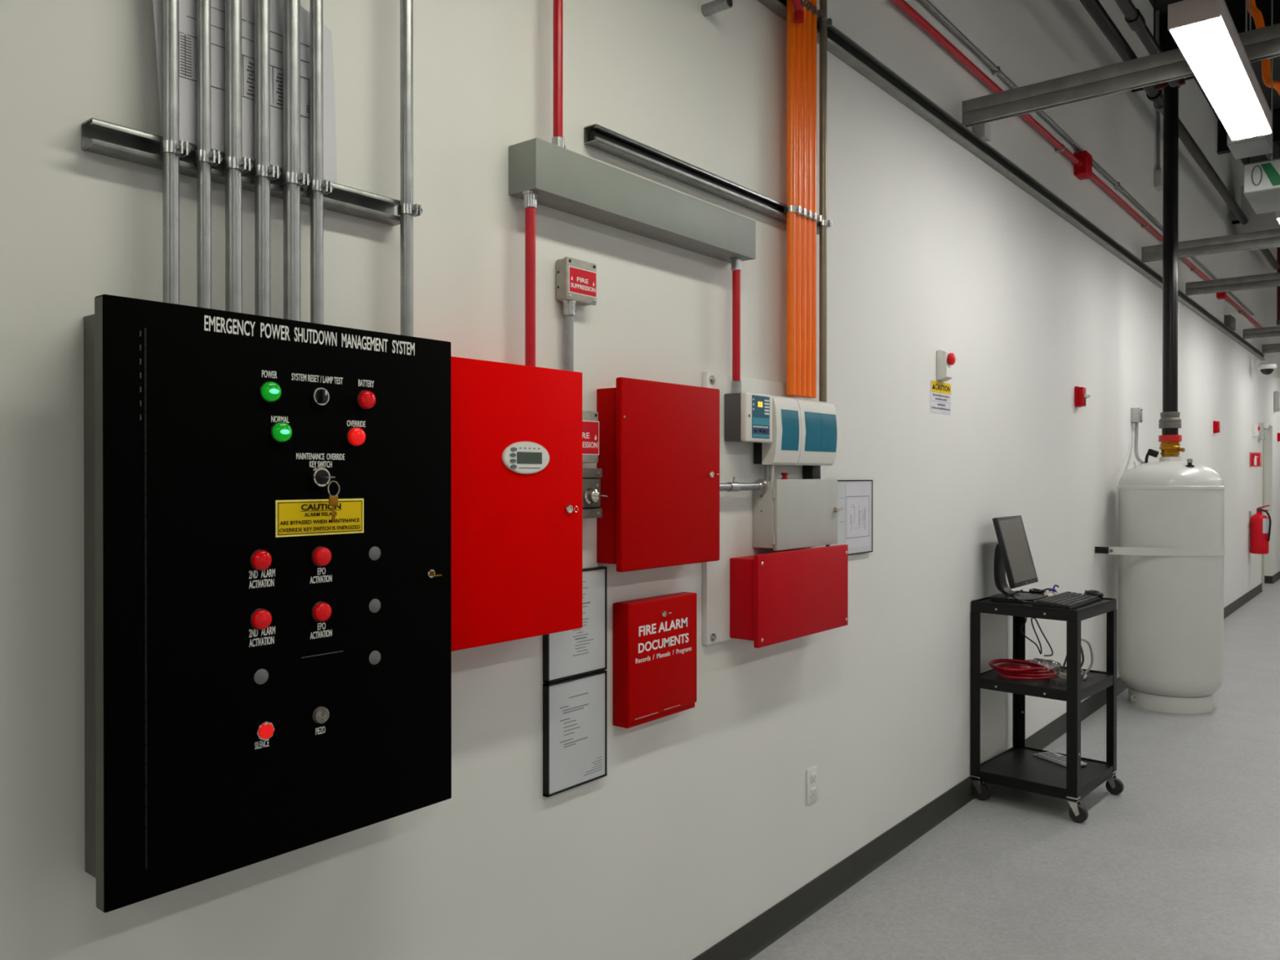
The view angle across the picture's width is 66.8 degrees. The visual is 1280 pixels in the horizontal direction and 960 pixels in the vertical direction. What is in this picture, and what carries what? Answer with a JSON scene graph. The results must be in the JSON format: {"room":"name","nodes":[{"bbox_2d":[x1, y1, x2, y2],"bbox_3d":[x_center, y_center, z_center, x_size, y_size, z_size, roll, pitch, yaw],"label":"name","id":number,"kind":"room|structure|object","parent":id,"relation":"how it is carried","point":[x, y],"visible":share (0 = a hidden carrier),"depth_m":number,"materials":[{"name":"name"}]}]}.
{"room":"electrical room","nodes":[
{"label":"electrical room","id":0,"kind":"room"},
{"bbox_2d":[0,0,1279,959],"bbox_3d":[3.526,-1.054,7.044,0.200,4.950,22.600,0,0,39],"label":"wall","id":1,"kind":"structure","parent":0,"point":[700,822],"depth_m":2.61,"materials":[{"name":"paint"}]},
{"bbox_2d":[80,117,399,226],"bbox_3d":[-0.650,-0.520,1.679,0.041,0.041,0.572,0,0,39],"label":"channel","id":2,"kind":"object","parent":1,"relation":"attached to","point":[98,136],"visible":0.47,"depth_m":1.58,"materials":[{"name":"metal"}]},
{"bbox_2d":[152,0,337,182],"bbox_3d":[-0.664,-0.749,1.638,0.018,0.416,0.340,0,0,39],"label":"drawing sheet","id":3,"kind":"object","parent":2,"relation":"on","point":[187,8],"visible":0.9,"depth_m":1.64,"materials":[{"name":"paper"}]},
{"bbox_2d":[83,293,451,912],"bbox_3d":[-0.596,0.172,1.632,0.189,0.866,0.624,0,0,39],"label":"control panel","id":4,"kind":"object","parent":1,"relation":"attached to","point":[268,500],"visible":1,"depth_m":1.53,"materials":[{"name":"black paint"}]},
{"bbox_2d":[160,0,191,304],"bbox_3d":[-0.729,-1.501,1.516,0.037,2.510,0.036,0,0,39],"label":"conduit","id":5,"kind":"object","parent":4,"relation":"attached to","point":[171,148],"visible":0.94,"depth_m":1.51,"materials":[{"name":"metal"}]},
{"bbox_2d":[194,0,222,308],"bbox_3d":[-0.696,-1.502,1.558,0.035,2.510,0.034,0,0,39],"label":"conduit","id":6,"kind":"object","parent":4,"relation":"attached to","point":[205,157],"visible":0.96,"depth_m":1.55,"materials":[{"name":"metal"}]},
{"bbox_2d":[222,0,253,312],"bbox_3d":[-0.664,-1.502,1.594,0.039,2.510,0.037,0,0,39],"label":"conduit","id":7,"kind":"object","parent":4,"relation":"on","point":[233,165],"visible":0.94,"depth_m":1.59,"materials":[{"name":"metal"}]},
{"bbox_2d":[248,608,271,630],"bbox_3d":[-0.596,0.220,1.530,0.017,0.034,0.034,0,0,39],"label":"lamp","id":8,"kind":"object","parent":4,"relation":"attached to","point":[260,619],"depth_m":1.52,"materials":[{"name":"red plastic"}]},
{"bbox_2d":[248,549,271,571],"bbox_3d":[-0.596,0.127,1.530,0.017,0.034,0.034,0,0,39],"label":"lamp","id":9,"kind":"object","parent":4,"relation":"attached to","point":[260,560],"depth_m":1.52,"materials":[{"name":"red plastic"}]},
{"bbox_2d":[251,0,280,316],"bbox_3d":[-0.632,-1.502,1.635,0.038,2.510,0.036,0,0,39],"label":"conduit","id":10,"kind":"object","parent":4,"relation":"attached to","point":[262,171],"visible":0.91,"depth_m":1.63,"materials":[{"name":"metal"}]},
{"bbox_2d":[258,381,281,402],"bbox_3d":[-0.585,-0.141,1.542,0.018,0.034,0.034,0,0,39],"label":"lamp","id":11,"kind":"object","parent":4,"relation":"attached to","point":[268,391],"depth_m":1.54,"materials":[{"name":"green plastic"}]},
{"bbox_2d":[270,421,292,442],"bbox_3d":[-0.573,-0.077,1.556,0.018,0.034,0.034,0,0,39],"label":"lamp","id":12,"kind":"object","parent":4,"relation":"attached to","point":[280,431],"depth_m":1.55,"materials":[{"name":"green plastic"}]},
{"bbox_2d":[280,0,311,320],"bbox_3d":[-0.597,-1.502,1.675,0.042,2.510,0.039,0,0,39],"label":"conduit","id":13,"kind":"object","parent":4,"relation":"on","point":[291,179],"visible":0.92,"depth_m":1.67,"materials":[{"name":"metal"}]},
{"bbox_2d":[310,386,328,406],"bbox_3d":[-0.532,-0.139,1.614,0.010,0.032,0.032,0,0,39],"label":"switch","id":14,"kind":"object","parent":4,"relation":"attached to","point":[319,396],"depth_m":1.61,"materials":[{"name":"black plastic"}]},
{"bbox_2d":[307,0,333,324],"bbox_3d":[-0.567,-1.502,1.717,0.036,2.510,0.035,0,0,39],"label":"conduit","id":15,"kind":"object","parent":4,"relation":"on","point":[317,187],"visible":0.91,"depth_m":1.71,"materials":[{"name":"metal"}]},
{"bbox_2d":[311,601,331,622],"bbox_3d":[-0.528,0.220,1.615,0.017,0.034,0.034,0,0,39],"label":"lamp","id":16,"kind":"object","parent":4,"relation":"attached to","point":[321,611],"depth_m":1.61,"materials":[{"name":"red plastic"}]},
{"bbox_2d":[311,546,331,566],"bbox_3d":[-0.528,0.127,1.614,0.017,0.034,0.034,0,0,39],"label":"lamp","id":17,"kind":"object","parent":4,"relation":"attached to","point":[321,556],"depth_m":1.61,"materials":[{"name":"red plastic"}]},
{"bbox_2d":[309,466,339,522],"bbox_3d":[-0.519,0.024,1.607,0.040,0.092,0.039,0,0,39],"label":"switch","id":18,"kind":"object","parent":4,"relation":"attached to","point":[324,487],"depth_m":1.61,"materials":[{"name":"silver metal"}]},
{"bbox_2d":[346,426,365,446],"bbox_3d":[-0.485,-0.074,1.666,0.017,0.034,0.034,0,0,39],"label":"lamp","id":19,"kind":"object","parent":4,"relation":"attached to","point":[355,436],"depth_m":1.66,"materials":[{"name":"red plastic"}]},
{"bbox_2d":[355,390,375,409],"bbox_3d":[-0.472,-0.139,1.682,0.017,0.034,0.034,0,0,39],"label":"lamp","id":20,"kind":"object","parent":4,"relation":"attached to","point":[365,399],"depth_m":1.68,"materials":[{"name":"red plastic"}]},
{"bbox_2d":[397,0,422,336],"bbox_3d":[-0.444,-1.503,1.868,0.038,2.510,0.036,0,0,39],"label":"conduit","id":21,"kind":"object","parent":4,"relation":"attached to","point":[406,210],"visible":0.93,"depth_m":1.86,"materials":[{"name":"metal"}]},
{"bbox_2d":[451,356,582,651],"bbox_3d":[-0.293,0.045,2.047,0.138,0.568,0.378,0,0,39],"label":"panel","id":22,"kind":"object","parent":1,"relation":"attached to","point":[517,488],"visible":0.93,"depth_m":1.99,"materials":[{"name":"red metal"}]},
{"bbox_2d":[522,190,538,366],"bbox_3d":[-0.241,-0.435,2.136,0.035,0.393,0.035,0,0,0],"label":"conduit","id":23,"kind":"object","parent":22,"relation":"attached to","point":[530,197],"visible":0.91,"depth_m":2.12,"materials":[{"name":"metal"}]},
{"bbox_2d":[542,670,607,797],"bbox_3d":[-0.153,0.600,2.319,0.016,0.260,0.208,0,0,39],"label":"framed document","id":24,"kind":"object","parent":1,"relation":"attached to","point":[575,709],"visible":1,"depth_m":2.31,"materials":[{"name":"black paper"}]},
{"bbox_2d":[583,756,602,776],"bbox_3d":[-0.114,0.695,2.358,0.001,0.032,0.067,0,0,39],"label":"print","id":25,"kind":"object","parent":24,"relation":"attached to","point":[593,766],"depth_m":2.36,"materials":[{"name":"grey paper"}]},
{"bbox_2d":[542,566,607,683],"bbox_3d":[-0.153,0.341,2.318,0.016,0.253,0.208,0,0,39],"label":"framed document","id":26,"kind":"object","parent":1,"relation":"attached to","point":[568,654],"visible":0.62,"depth_m":2.34,"materials":[{"name":"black paper"}]},
{"bbox_2d":[555,256,596,306],"bbox_3d":[-0.151,-0.468,2.297,0.042,0.099,0.105,0,0,39],"label":"device box","id":27,"kind":"object","parent":1,"relation":"attached to","point":[575,279],"visible":0.99,"depth_m":2.27,"materials":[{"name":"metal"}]},
{"bbox_2d":[582,410,599,462],"bbox_3d":[-0.151,-0.102,2.289,0.054,0.122,0.119,0,0,39],"label":"device box","id":28,"kind":"object","parent":1,"relation":"attached to","point":[590,423],"visible":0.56,"depth_m":2.29,"materials":[{"name":"metal"}]},
{"bbox_2d":[561,299,576,371],"bbox_3d":[-0.166,-0.289,2.276,0.034,0.260,0.033,0,0,-1],"label":"conduit","id":29,"kind":"object","parent":28,"relation":"attached to","point":[569,310],"visible":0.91,"depth_m":2.27,"materials":[{"name":"metal"}]},
{"bbox_2d":[582,468,608,518],"bbox_3d":[-0.129,0.032,2.275,0.106,0.118,0.124,0,0,39],"label":"station","id":30,"kind":"object","parent":1,"relation":"attached to","point":[590,477],"visible":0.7,"depth_m":2.29,"materials":[{"name":"grey metal"}]},
{"bbox_2d":[508,137,755,262],"bbox_3d":[0.020,-0.688,2.472,0.087,0.110,0.888,0,0,39],"label":"wireway","id":31,"kind":"object","parent":1,"relation":"attached to","point":[566,180],"visible":1,"depth_m":2.35,"materials":[{"name":"grey metal"}]},
{"bbox_2d":[551,0,565,147],"bbox_3d":[-0.185,-1.950,2.202,0.033,2.418,0.037,0,0,39],"label":"conduit","id":32,"kind":"object","parent":31,"relation":"attached to","point":[557,139],"visible":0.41,"depth_m":2.19,"materials":[{"name":"metal"}]},
{"bbox_2d":[613,591,697,728],"bbox_3d":[0.045,0.461,2.527,0.062,0.311,0.291,0,0,39],"label":"box","id":33,"kind":"object","parent":1,"relation":"attached to","point":[655,638],"visible":1,"depth_m":2.48,"materials":[{"name":"red metal"}]},
{"bbox_2d":[596,377,719,572],"bbox_3d":[0.055,-0.013,2.511,0.096,0.468,0.419,0,0,39],"label":"upper cabinet","id":34,"kind":"object","parent":1,"relation":"attached to","point":[659,456],"visible":1,"depth_m":2.43,"materials":[{"name":"red metal"}]},
{"bbox_2d":[583,123,819,234],"bbox_3d":[0.238,-0.835,2.778,0.041,0.041,1.141,0,0,39],"label":"channel","id":35,"kind":"object","parent":1,"relation":"attached to","point":[597,136],"visible":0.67,"depth_m":2.60,"materials":[{"name":"metal"}]},
{"bbox_2d":[701,0,733,16],"bbox_3d":[0.215,-1.324,2.712,0.085,0.033,0.033,0,0,39],"label":"stub","id":36,"kind":"object","parent":1,"relation":"attached to","point":[713,6],"visible":1,"depth_m":2.70,"materials":[{"name":"metal"}]},
{"bbox_2d":[702,372,826,644],"bbox_3d":[0.404,0.079,2.998,0.026,0.767,0.697,0,0,39],"label":"backboard","id":37,"kind":"object","parent":1,"relation":"attached to","point":[736,458],"visible":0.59,"depth_m":2.81,"materials":[{"name":"white paint"}]},
{"bbox_2d":[724,391,772,443],"bbox_3d":[0.315,-0.179,2.814,0.082,0.140,0.147,0,0,39],"label":"display unit","id":38,"kind":"object","parent":37,"relation":"attached to","point":[748,416],"visible":1,"depth_m":2.77,"materials":[{"name":"grey plastic"}]},
{"bbox_2d":[730,257,742,393],"bbox_3d":[0.276,-0.441,2.780,0.035,0.387,0.035,0,0,0],"label":"conduit","id":39,"kind":"object","parent":38,"relation":"attached to","point":[736,265],"visible":0.96,"depth_m":2.77,"materials":[{"name":"metal"}]},
{"bbox_2d":[753,395,801,465],"bbox_3d":[0.412,-0.148,2.930,0.089,0.204,0.142,0,0,39],"label":"module","id":40,"kind":"object","parent":37,"relation":"attached to","point":[784,447],"visible":0.8,"depth_m":2.89,"materials":[{"name":"white plastic"}]},
{"bbox_2d":[729,544,848,648],"bbox_3d":[0.469,0.344,2.990,0.105,0.264,0.552,0,0,39],"label":"electrical box","id":41,"kind":"object","parent":37,"relation":"attached to","point":[779,597],"visible":1,"depth_m":2.87,"materials":[{"name":"metal"}]},
{"bbox_2d":[752,479,842,551],"bbox_3d":[0.496,0.103,3.028,0.098,0.211,0.389,0,0,39],"label":"enclosure","id":42,"kind":"object","parent":41,"relation":"on","point":[791,513],"visible":1,"depth_m":2.94,"materials":[{"name":"metal"}]},
{"bbox_2d":[720,476,767,493],"bbox_3d":[0.273,0.016,2.775,0.042,0.050,0.285,0,0,39],"label":"conduit","id":43,"kind":"object","parent":42,"relation":"attached to","point":[759,486],"visible":0.92,"depth_m":2.80,"materials":[{"name":"metal"}]},
{"bbox_2d":[802,465,820,479],"bbox_3d":[0.557,-0.023,3.151,0.037,0.052,0.055,0,0,39],"label":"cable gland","id":44,"kind":"object","parent":42,"relation":"on","point":[809,472],"visible":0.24,"depth_m":3.13,"materials":[{"name":"black plastic"}]},
{"bbox_2d":[794,398,837,465],"bbox_3d":[0.532,-0.149,3.079,0.089,0.204,0.232,0,0,39],"label":"module","id":45,"kind":"object","parent":37,"relation":"attached to","point":[819,434],"visible":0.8,"depth_m":3.05,"materials":[{"name":"white plastic"}]},
{"bbox_2d":[806,765,817,804],"bbox_3d":[0.574,1.014,3.228,0.009,0.114,0.072,0,0,39],"label":"wall outlet","id":46,"kind":"object","parent":1,"relation":"attached to","point":[811,773],"visible":1,"depth_m":3.22,"materials":[{"name":"white plastic"}]},
{"bbox_2d":[826,480,872,555],"bbox_3d":[0.741,0.132,3.428,0.014,0.264,0.335,0,0,39],"label":"framed document","id":47,"kind":"object","parent":1,"relation":"attached to","point":[855,497],"visible":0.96,"depth_m":3.45,"materials":[{"name":"white paper"}]},
{"bbox_2d":[929,379,951,414],"bbox_3d":[1.265,-0.346,4.084,0.003,0.134,0.224,0,0,39],"label":"caution sign","id":48,"kind":"object","parent":1,"relation":"attached to","point":[940,392],"visible":1,"depth_m":4.08,"materials":[{"name":"paper"}]},
{"bbox_2d":[937,349,955,381],"bbox_3d":[1.284,-0.479,4.060,0.062,0.125,0.075,0,0,39],"label":"station","id":49,"kind":"object","parent":1,"relation":"attached to","point":[945,359],"visible":1,"depth_m":4.04,"materials":[{"name":"white plastic"}]},
{"bbox_2d":[972,122,991,142],"bbox_3d":[1.537,-1.564,4.368,0.058,0.068,0.080,0,0,39],"label":"junction box","id":50,"kind":"object","parent":1,"relation":"attached to","point":[983,131],"visible":0.6,"depth_m":4.34,"materials":[{"name":"grey metal"}]},
{"bbox_2d":[692,571,1279,959],"bbox_3d":[3.575,1.370,7.015,0.105,0.102,22.600,0,0,39],"label":"baseboard","id":51,"kind":"structure","parent":1,"relation":"attached to","point":[750,940],"depth_m":3.51,"materials":[{"name":"grey rubber"}]},
{"bbox_2d":[757,0,1265,359],"bbox_3d":[3.950,-1.509,7.375,0.041,0.062,12.250,0,0,39],"label":"rail","id":52,"kind":"object","parent":1,"relation":"attached to","point":[838,44],"visible":0.83,"depth_m":4.31,"materials":[{"name":"metal"}]},
{"bbox_2d":[784,0,801,395],"bbox_3d":[0.472,-1.613,2.998,0.042,2.700,0.039,0,0,39],"label":"conduit","id":53,"kind":"object","parent":52,"relation":"attached to","point":[791,209],"visible":0.94,"depth_m":2.99,"materials":[{"name":"paint"}]},
{"bbox_2d":[791,0,804,23],"bbox_3d":[0.265,-1.439,2.692,0.031,0.079,0.732,0,0,39],"label":"red elbow","id":54,"kind":"object","parent":53,"relation":"attached to","point":[798,15],"visible":1,"depth_m":2.95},
{"bbox_2d":[791,0,806,395],"bbox_3d":[0.493,-1.613,3.025,0.042,2.700,0.039,0,0,39],"label":"conduit","id":55,"kind":"object","parent":52,"relation":"attached to","point":[803,212],"visible":0.62,"depth_m":3.02,"materials":[{"name":"metal"}]},
{"bbox_2d":[797,0,812,396],"bbox_3d":[0.514,-1.613,3.050,0.042,2.700,0.039,0,0,39],"label":"conduit","id":56,"kind":"object","parent":52,"relation":"attached to","point":[808,6],"visible":0.67,"depth_m":3.04,"materials":[{"name":"paint"}]},
{"bbox_2d":[802,0,817,397],"bbox_3d":[0.535,-1.613,3.077,0.042,2.700,0.039,0,0,39],"label":"conduit","id":57,"kind":"object","parent":52,"relation":"attached to","point":[814,8],"visible":0.64,"depth_m":3.07,"materials":[{"name":"paint"}]},
{"bbox_2d":[807,0,822,398],"bbox_3d":[0.556,-1.613,3.103,0.042,2.700,0.039,0,0,39],"label":"conduit","id":58,"kind":"object","parent":52,"relation":"attached to","point":[814,16],"visible":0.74,"depth_m":3.09,"materials":[{"name":"metal"}]},
{"bbox_2d":[817,0,832,402],"bbox_3d":[0.603,-1.573,3.163,0.038,2.780,0.036,0,0,39],"label":"conduit","id":59,"kind":"object","parent":52,"relation":"attached to","point":[823,22],"visible":0.92,"depth_m":3.16,"materials":[{"name":"metal"}]},
{"bbox_2d":[891,0,1262,328],"bbox_3d":[4.259,-1.842,7.735,0.067,0.130,11.400,0,0,39],"label":"conduit","id":60,"kind":"object","parent":1,"relation":"attached to","point":[1082,160],"visible":0.87,"depth_m":5.30,"materials":[{"name":"metal"}]},
{"bbox_2d":[1074,386,1090,407],"bbox_3d":[2.584,-0.486,5.656,0.081,0.118,0.082,0,0,39],"label":"fire alarm","id":61,"kind":"object","parent":1,"relation":"attached to","point":[1080,396],"visible":1,"depth_m":5.64,"materials":[{"name":"plastic"}]},
{"bbox_2d":[919,0,1253,315],"bbox_3d":[3.931,-1.931,7.356,0.034,0.033,10.400,0,0,39],"label":"conduit","id":62,"kind":"object","parent":1,"relation":"attached to","point":[996,70],"visible":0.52,"depth_m":5.10,"materials":[{"name":"metal"}]},
{"bbox_2d":[961,22,1279,127],"bbox_3d":[3.165,-1.574,2.772,4.600,0.105,0.070,0,0,39],"label":"ceiling beam","id":63,"kind":"structure","parent":1,"relation":"attached to","point":[1261,43],"depth_m":3.84,"materials":[{"name":"metal"}]},
{"bbox_2d":[1130,407,1144,463],"bbox_3d":[3.366,-0.299,6.559,0.075,0.405,0.534,0,0,25],"label":"junction box","id":64,"kind":"object","parent":1,"relation":"attached to","point":[1135,413],"visible":0.91,"depth_m":6.72,"materials":[{"name":"grey plastic"}]},
{"bbox_2d":[1154,9,1163,191],"bbox_3d":[3.921,-2.861,7.327,0.050,1.320,0.132,0,0,39],"label":"conduit","id":65,"kind":"object","parent":1,"relation":"attached to","point":[1158,173],"visible":0.73,"depth_m":7.30,"materials":[{"name":"metal"}]},
{"bbox_2d":[1094,546,1225,556],"bbox_3d":[3.294,0.434,6.099,0.634,0.048,0.739,0,0,39],"label":"strap","id":66,"kind":"object","parent":1,"relation":"attached to","point":[1109,550],"visible":0.73,"depth_m":5.90,"materials":[{"name":"paint"}]},
{"bbox_2d":[1141,228,1279,262],"bbox_3d":[5.312,-1.585,5.434,4.600,0.105,0.070,0,0,39],"label":"ceiling beam","id":67,"kind":"structure","parent":1,"relation":"attached to","point":[1270,237],"depth_m":6.54,"materials":[{"name":"metal"}]},
{"bbox_2d":[1224,314,1235,330],"bbox_3d":[6.064,-1.615,9.980,0.060,0.123,0.320,0,0,39],"label":"junction box","id":68,"kind":"object","parent":1,"relation":"attached to","point":[1229,321],"visible":0.8,"depth_m":9.87,"materials":[{"name":"grey metal"}]},
{"bbox_2d":[1185,272,1279,295],"bbox_3d":[6.336,-1.590,6.702,4.600,0.105,0.070,0,0,39],"label":"ceiling beam","id":69,"kind":"structure","parent":1,"relation":"attached to","point":[1267,280],"depth_m":7.90,"materials":[{"name":"metal"}]},
{"bbox_2d":[1249,452,1261,466],"bbox_3d":[7.167,-0.237,11.307,0.118,0.170,0.010,0,0,39],"label":"sign","id":70,"kind":"object","parent":1,"relation":"attached to","point":[1255,457],"visible":1,"depth_m":11.30,"materials":[{"name":"red plastic"}]},
{"bbox_2d":[1248,504,1271,554],"bbox_3d":[7.202,0.570,11.268,0.224,0.569,0.188,0,0,39],"label":"fire extinguisher","id":71,"kind":"object","parent":1,"relation":"attached to","point":[1260,525],"visible":1,"depth_m":11.20,"materials":[{"name":"metal"}]},
{"bbox_2d":[1242,326,1279,338],"bbox_3d":[8.408,-1.601,9.271,4.600,0.105,0.070,0,0,39],"label":"ceiling beam","id":72,"kind":"structure","parent":1,"relation":"attached to","point":[1271,331],"depth_m":10.57,"materials":[{"name":"metal"}]},
{"bbox_2d":[1261,440,1264,583],"bbox_3d":[8.081,0.337,12.704,0.109,2.120,1.080,0,0,39],"label":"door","id":73,"kind":"structure","parent":1,"relation":"in","point":[1263,441],"depth_m":13.08,"materials":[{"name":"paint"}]},
{"bbox_2d":[1257,422,1269,439],"bbox_3d":[7.683,-0.600,11.955,0.105,0.210,0.120,0,0,39],"label":"light","id":74,"kind":"object","parent":1,"relation":"attached to","point":[1263,434],"visible":0.99,"depth_m":11.92,"materials":[{"name":"white plastic"}]},
{"bbox_2d":[1253,359,1277,374],"bbox_3d":[7.242,-1.307,11.241,0.229,0.180,0.200,0,0,39],"label":"security camera","id":75,"kind":"object","parent":1,"relation":"attached to","point":[1266,368],"visible":1,"depth_m":11.19,"materials":[{"name":"white plastic"}]},
{"bbox_2d":[1262,343,1279,353],"bbox_3d":[9.426,-1.606,10.531,4.600,0.105,0.070,0,0,39],"label":"ceiling beam","id":76,"kind":"structure","parent":1,"relation":"attached to","point":[1272,348],"depth_m":11.88,"materials":[{"name":"metal"}]},
{"bbox_2d":[750,579,1279,959],"bbox_3d":[5.297,1.486,5.626,5.150,0.120,22.900,0,0,39],"label":"floor","id":77,"kind":"structure","parent":0,"point":[1183,863],"depth_m":3.67,"materials":[{"name":"plastic"}]},
{"bbox_2d":[970,591,1124,822],"bbox_3d":[1.843,0.987,4.384,0.494,0.890,0.528,0,0,42],"label":"equipment cart","id":78,"kind":"object","parent":77,"relation":"on","point":[1016,767],"depth_m":4.32,"materials":[{"name":"black metal"}]},
{"bbox_2d":[991,515,1045,603],"bbox_3d":[1.746,0.358,4.471,0.201,0.380,0.340,0,0,39],"label":"computer monitor","id":79,"kind":"object","parent":78,"relation":"on","point":[1012,554],"visible":0.94,"depth_m":4.46,"materials":[{"name":"black plastic"}]},
{"bbox_2d":[1020,617,1053,656],"bbox_3d":[1.765,0.687,4.319,0.138,0.195,0.022,0,0,10],"label":"power cable","id":80,"kind":"object","parent":78,"relation":"hanging from","point":[1024,623],"visible":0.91,"depth_m":4.31,"materials":[{"name":"black plastic"}]},
{"bbox_2d":[1023,657,1061,671],"bbox_3d":[1.870,0.862,4.534,0.187,0.054,0.166,0,0,39],"label":"plastic bag","id":81,"kind":"object","parent":78,"relation":"on","point":[1050,664],"visible":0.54,"depth_m":4.49,"materials":[{"name":"clear plastic"}]},
{"bbox_2d":[971,745,1115,801],"bbox_3d":[1.831,1.320,4.397,0.456,0.046,0.524,0,0,42],"label":"shelf","id":82,"kind":"object","parent":78,"relation":"attached to","point":[1016,767],"depth_m":4.33,"materials":[{"name":"black metal"}]},
{"bbox_2d":[971,591,1116,622],"bbox_3d":[1.831,0.567,4.394,0.456,0.050,0.524,0,0,42],"label":"shelf","id":83,"kind":"object","parent":78,"relation":"attached to","point":[985,605],"depth_m":4.23,"materials":[{"name":"black metal"}]},
{"bbox_2d":[980,665,1113,701],"bbox_3d":[1.831,0.906,4.395,0.456,0.046,0.524,0,0,42],"label":"shelf","id":84,"kind":"object","parent":78,"relation":"attached to","point":[1055,688],"depth_m":4.25,"materials":[{"name":"black metal"}]},
{"bbox_2d":[1032,751,1086,766],"bbox_3d":[1.949,1.296,4.510,0.100,0.015,0.230,0,0,-23],"label":"paper packet","id":85,"kind":"object","parent":78,"relation":"on","point":[1051,756],"visible":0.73,"depth_m":4.52,"materials":[{"name":"grey paper"}]},
{"bbox_2d":[1040,751,1066,762],"bbox_3d":[1.947,1.289,4.511,0.072,0.001,0.158,0,0,-23],"label":"print","id":86,"kind":"object","parent":85,"relation":"on","point":[1053,757],"depth_m":4.53,"materials":[{"name":"grey paper"}]},
{"bbox_2d":[1032,591,1100,609],"bbox_3d":[1.897,0.533,4.308,0.156,0.032,0.435,0,0,41],"label":"keyboard","id":87,"kind":"object","parent":78,"relation":"on","point":[1066,600],"visible":1,"depth_m":4.23,"materials":[{"name":"black plastic"}]},
{"bbox_2d":[1117,435,1224,714],"bbox_3d":[3.350,0.570,6.140,0.595,1.708,0.595,0,0,39],"label":"gas cylinder","id":88,"kind":"object","parent":77,"relation":"on","point":[1171,608],"visible":1,"depth_m":5.91,"materials":[{"name":"white metal"}]},
{"bbox_2d":[1156,77,1185,435],"bbox_3d":[3.324,-1.478,6.152,0.227,2.391,0.126,0,0,39],"label":"pipe","id":89,"kind":"object","parent":88,"relation":"attached to","point":[1170,422],"visible":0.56,"depth_m":6.10,"materials":[{"name":"black metal"}]},
{"bbox_2d":[1148,0,1279,164],"bbox_3d":[5.297,-3.583,5.605,5.150,0.120,22.900,0,0,39],"label":"ceiling","id":90,"kind":"structure","parent":0,"point":[1161,5],"depth_m":8.70,"materials":[{"name":"black paint"}]},
{"bbox_2d":[1114,0,1180,87],"bbox_3d":[1.576,-2.883,3.728,0.072,1.266,4.800,0,0,39],"label":"pipe","id":91,"kind":"object","parent":90,"relation":"hanging from","point":[1135,19],"visible":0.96,"depth_m":4.85,"materials":[{"name":"metal"}]},
{"bbox_2d":[1079,0,1279,269],"bbox_3d":[4.159,-3.059,7.168,0.620,0.942,12.400,0,0,39],"label":"pipe","id":92,"kind":"object","parent":90,"relation":"hanging from","point":[1095,8],"visible":0.48,"depth_m":6.71,"materials":[{"name":"metal"}]},
{"bbox_2d":[1159,0,1279,51],"bbox_3d":[5.708,-3.357,5.917,4.600,0.325,0.100,0,0,39],"label":"joist","id":93,"kind":"object","parent":90,"relation":"attached to","point":[1237,8],"visible":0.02,"depth_m":7.02,"materials":[{"name":"black metal"}]},
{"bbox_2d":[1168,0,1271,141],"bbox_3d":[2.161,-2.478,3.572,0.146,2.075,1.318,0,0,39],"label":"ceiling lamp","id":94,"kind":"object","parent":90,"relation":"hanging from","point":[1206,33],"visible":1,"depth_m":3.38,"materials":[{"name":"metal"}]},
{"bbox_2d":[1217,107,1279,154],"bbox_3d":[7.466,-3.366,8.096,4.600,0.325,0.100,0,0,39],"label":"joist","id":95,"kind":"object","parent":90,"relation":"attached to","point":[1223,148],"visible":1,"depth_m":9.47,"materials":[{"name":"black metal"}]},
{"bbox_2d":[1226,0,1272,159],"bbox_3d":[2.715,-2.496,4.317,0.145,2.045,0.255,0,0,39],"label":"ceiling lamp","id":96,"kind":"object","parent":90,"relation":"hanging from","point":[1260,144],"visible":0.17,"depth_m":4.30,"materials":[{"name":"grey metal"}]},
{"bbox_2d":[1240,143,1279,250],"bbox_3d":[6.612,-3.007,10.008,0.630,1.070,0.700,0,0,39],"label":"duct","id":97,"kind":"object","parent":90,"relation":"hanging from","point":[1264,221],"visible":0.39,"depth_m":9.86,"materials":[{"name":"grey metal"}]},
{"bbox_2d":[1243,0,1279,213],"bbox_3d":[3.025,-2.427,4.646,0.175,2.185,0.455,0,0,39],"label":"exit sign","id":98,"kind":"object","parent":90,"relation":"hanging from","point":[1261,180],"visible":1,"depth_m":4.51,"materials":[{"name":"grey plastic"}]},
{"bbox_2d":[1251,164,1262,185],"bbox_3d":[2.857,-1.411,4.497,0.044,0.096,0.005,0,0,39],"label":"print","id":99,"kind":"object","parent":98,"relation":"attached to","point":[1256,170],"depth_m":4.50,"materials":[{"name":"grey"}]},
{"bbox_2d":[1247,0,1279,95],"bbox_3d":[3.336,-2.721,5.075,0.407,1.563,0.122,0,0,-3],"label":"cable","id":100,"kind":"object","parent":90,"relation":"hanging from","point":[1256,13],"visible":0.62,"depth_m":5.06,"materials":[{"name":"paint"}]},
{"bbox_2d":[1275,247,1279,324],"bbox_3d":[8.074,-2.756,12.259,0.064,1.590,0.064,0,0,39],"label":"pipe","id":101,"kind":"object","parent":90,"relation":"hanging from","point":[1277,321],"visible":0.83,"depth_m":12.24,"materials":[{"name":"red metal"}]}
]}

